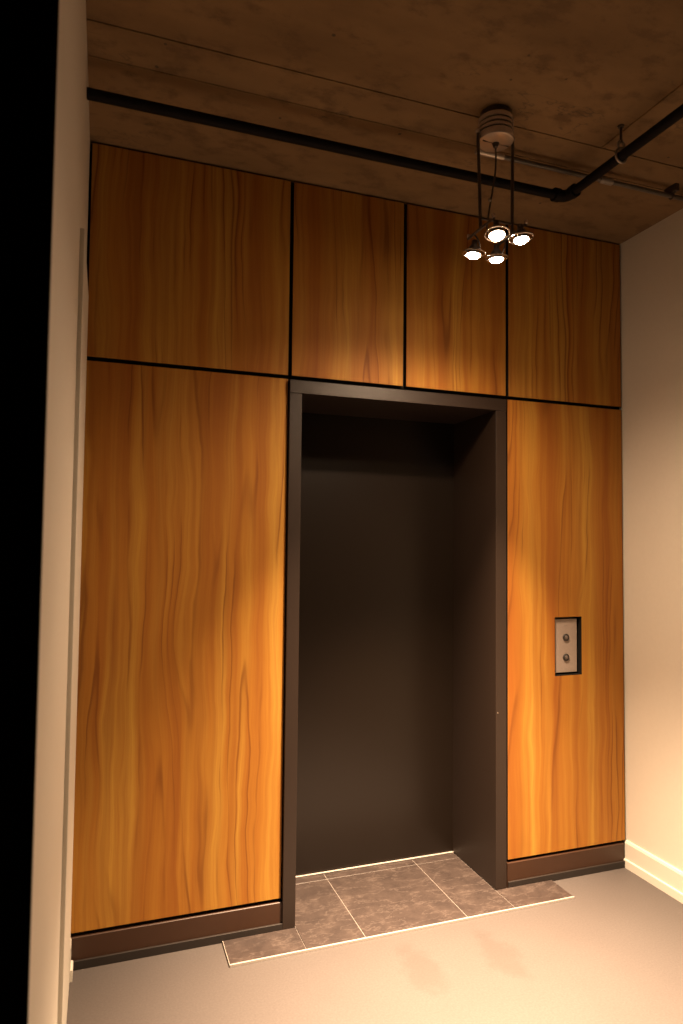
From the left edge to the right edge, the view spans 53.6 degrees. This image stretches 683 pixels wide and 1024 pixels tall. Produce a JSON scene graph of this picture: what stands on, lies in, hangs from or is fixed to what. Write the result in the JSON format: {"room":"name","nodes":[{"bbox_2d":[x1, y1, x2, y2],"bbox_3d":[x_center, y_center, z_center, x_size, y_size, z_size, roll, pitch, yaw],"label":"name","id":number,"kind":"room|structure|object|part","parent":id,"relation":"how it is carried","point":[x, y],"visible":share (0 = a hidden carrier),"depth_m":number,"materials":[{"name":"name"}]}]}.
{"room":"elevator lobby","nodes":[
{"label":"elevator lobby","id":0,"kind":"room"},
{"bbox_2d":[28,0,89,1023],"bbox_3d":[-1.522,0.072,1.685,1.588,2.932,2.140,2,-3,-19],"label":"wall","id":1,"kind":"structure","parent":0,"point":[72,126],"depth_m":1.26,"materials":[{"name":"beige paint"}]},
{"bbox_2d":[0,0,58,1023],"bbox_3d":[-1.162,0.029,0.670,1.588,2.932,0.015,2,-3,-19],"label":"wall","id":2,"kind":"structure","parent":1,"relation":"attached to","point":[28,28],"depth_m":0.93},
{"bbox_2d":[69,939,72,981],"bbox_3d":[-0.920,1.514,2.289,0.021,0.119,0.060,2,-3,-19],"label":"baseboard","id":3,"kind":"structure","parent":1,"relation":"attached to","point":[71,961],"depth_m":2.26,"materials":[{"name":"white paint"}]},
{"bbox_2d":[57,228,88,1023],"bbox_3d":[-0.812,0.397,2.052,0.012,2.330,0.545,2,-3,-19],"label":"door frame","id":4,"kind":"structure","parent":1,"relation":"attached to","point":[82,323],"depth_m":1.84,"materials":[{"name":"white paint"}]},
{"bbox_2d":[72,143,622,933],"bbox_3d":[0.114,0.151,3.037,2.401,2.932,0.478,2,-3,-19],"label":"wall","id":5,"kind":"structure","parent":0,"point":[288,376],"depth_m":2.72,"materials":[{"name":"black"}]},
{"bbox_2d":[71,899,282,970],"bbox_3d":[-0.585,1.532,2.458,0.762,0.106,0.035,2,-3,-19],"label":"baseboard","id":6,"kind":"structure","parent":5,"relation":"attached to","point":[94,948],"depth_m":2.44,"materials":[{"name":"brown rubber"}]},
{"bbox_2d":[71,360,287,933],"bbox_3d":[-0.577,0.465,2.513,0.746,2.003,0.021,2,-3,-19],"label":"wood panel","id":7,"kind":"object","parent":5,"relation":"attached to","point":[179,763],"visible":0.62,"depth_m":2.49,"materials":[{"name":"brown wood"}]},
{"bbox_2d":[87,143,290,375],"bbox_3d":[-0.562,-0.943,2.578,0.746,0.786,0.021,2,-3,-19],"label":"wood panel","id":8,"kind":"object","parent":5,"relation":"attached to","point":[189,262],"visible":0.86,"depth_m":2.56,"materials":[{"name":"brown wood"}]},
{"bbox_2d":[291,182,403,386],"bbox_3d":[0.031,-0.927,2.787,0.483,0.786,0.021,2,-3,-19],"label":"wood panel","id":9,"kind":"object","parent":5,"relation":"attached to","point":[348,248],"visible":1,"depth_m":2.77,"materials":[{"name":"brown wood"}]},
{"bbox_2d":[280,379,506,928],"bbox_3d":[0.179,0.557,2.985,0.988,2.118,0.447,2,-3,-19],"label":"door","id":10,"kind":"structure","parent":5,"relation":"in","point":[394,702],"depth_m":3.10,"materials":[{"name":"brown metal"}]},
{"bbox_3d":[0.105,1.616,3.110,0.883,0.012,0.078,2,-3,-19],"label":"sill","id":11,"kind":"part","parent":10,"relation":"part of","materials":[{"name":"metal"}]},
{"bbox_2d":[404,204,505,396],"bbox_3d":[0.502,-0.915,2.954,0.486,0.786,0.021,2,-3,-19],"label":"wood panel","id":12,"kind":"object","parent":5,"relation":"attached to","point":[455,304],"visible":0.88,"depth_m":2.93,"materials":[{"name":"brown wood"}]},
{"bbox_2d":[506,225,620,407],"bbox_3d":[1.039,-0.900,3.143,0.624,0.786,0.021,2,-3,-19],"label":"wood panel","id":13,"kind":"object","parent":5,"relation":"attached to","point":[563,343],"visible":0.9,"depth_m":3.13,"materials":[{"name":"brown wood"}]},
{"bbox_2d":[506,399,624,859],"bbox_3d":[1.022,0.508,3.077,0.630,2.003,0.021,2,-3,-19],"label":"wood panel","id":14,"kind":"object","parent":5,"relation":"attached to","point":[565,775],"visible":0.94,"depth_m":3.06,"materials":[{"name":"brown wood"}]},
{"bbox_2d":[507,841,624,887],"bbox_3d":[1.006,1.574,3.020,0.625,0.106,0.035,2,-3,-19],"label":"baseboard","id":15,"kind":"structure","parent":5,"relation":"attached to","point":[576,862],"depth_m":3.01,"materials":[{"name":"brown rubber"}]},
{"bbox_2d":[555,616,581,675],"bbox_3d":[1.015,0.610,3.102,0.156,0.274,0.079,2,-3,-19],"label":"panel","id":16,"kind":"object","parent":5,"relation":"attached to","point":[568,654],"visible":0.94,"depth_m":3.08,"materials":[{"name":"silver metal"}]},
{"bbox_2d":[66,853,682,1023],"bbox_3d":[0.175,1.562,0.598,4.139,0.129,5.200,2,-3,-19],"label":"floor","id":17,"kind":"structure","parent":0,"point":[611,953],"depth_m":2.38,"materials":[{"name":"beige concrete"}]},
{"bbox_3d":[0.268,1.598,2.657,1.446,0.009,0.152,2,-3,-19],"label":"edge trim","id":18,"kind":"part","parent":17,"relation":"part of","materials":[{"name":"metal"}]},
{"bbox_2d":[86,0,682,244],"bbox_3d":[0.207,-1.495,0.739,4.139,0.154,5.200,2,-3,-19],"label":"ceiling","id":19,"kind":"structure","parent":0,"point":[415,79],"depth_m":2.16,"materials":[{"name":"concrete"}]},
{"bbox_2d":[87,87,682,201],"bbox_3d":[0.720,-1.361,0.482,1.764,0.134,3.985,2,-3,-19],"label":"ceiling pipe","id":20,"kind":"object","parent":19,"relation":"attached to","point":[573,191],"visible":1,"depth_m":2.28,"materials":[{"name":"metal"}]},
{"bbox_2d":[462,104,533,262],"bbox_3d":[0.523,-1.110,2.276,0.180,0.474,0.241,2,-3,-19],"label":"pendant light","id":21,"kind":"object","parent":19,"relation":"hanging from","point":[494,132],"visible":1,"depth_m":2.25,"materials":[{"name":"silver metal"}]},
{"bbox_3d":[0.459,-1.107,2.253,0.022,0.331,0.011,2,-3,-19],"label":"rod","id":22,"kind":"part","parent":21,"relation":"part of","materials":[{"name":"black metal"}]},
{"bbox_3d":[0.580,-1.104,2.295,0.014,0.331,0.011,2,-3,-19],"label":"rod","id":23,"kind":"part","parent":21,"relation":"part of","materials":[{"name":"black metal"}]},
{"bbox_2d":[475,148,682,200],"bbox_3d":[0.997,-1.300,2.617,1.088,0.054,0.060,2,-3,-19],"label":"conduit","id":24,"kind":"object","parent":19,"relation":"attached to","point":[669,192],"visible":0.96,"depth_m":2.59,"materials":[{"name":"silver metal"}]},
{"bbox_2d":[619,209,682,870],"bbox_3d":[2.071,0.093,1.332,0.150,2.932,5.200,2,-3,-19],"label":"wall","id":25,"kind":"structure","parent":0,"point":[651,261],"depth_m":3.02,"materials":[{"name":"beige paint"}]},
{"bbox_2d":[624,840,682,903],"bbox_3d":[2.060,1.485,1.002,0.021,0.119,4.496,2,-3,-19],"label":"baseboard","id":26,"kind":"structure","parent":25,"relation":"attached to","point":[659,873],"depth_m":2.95,"materials":[{"name":"white paint"}]}
]}

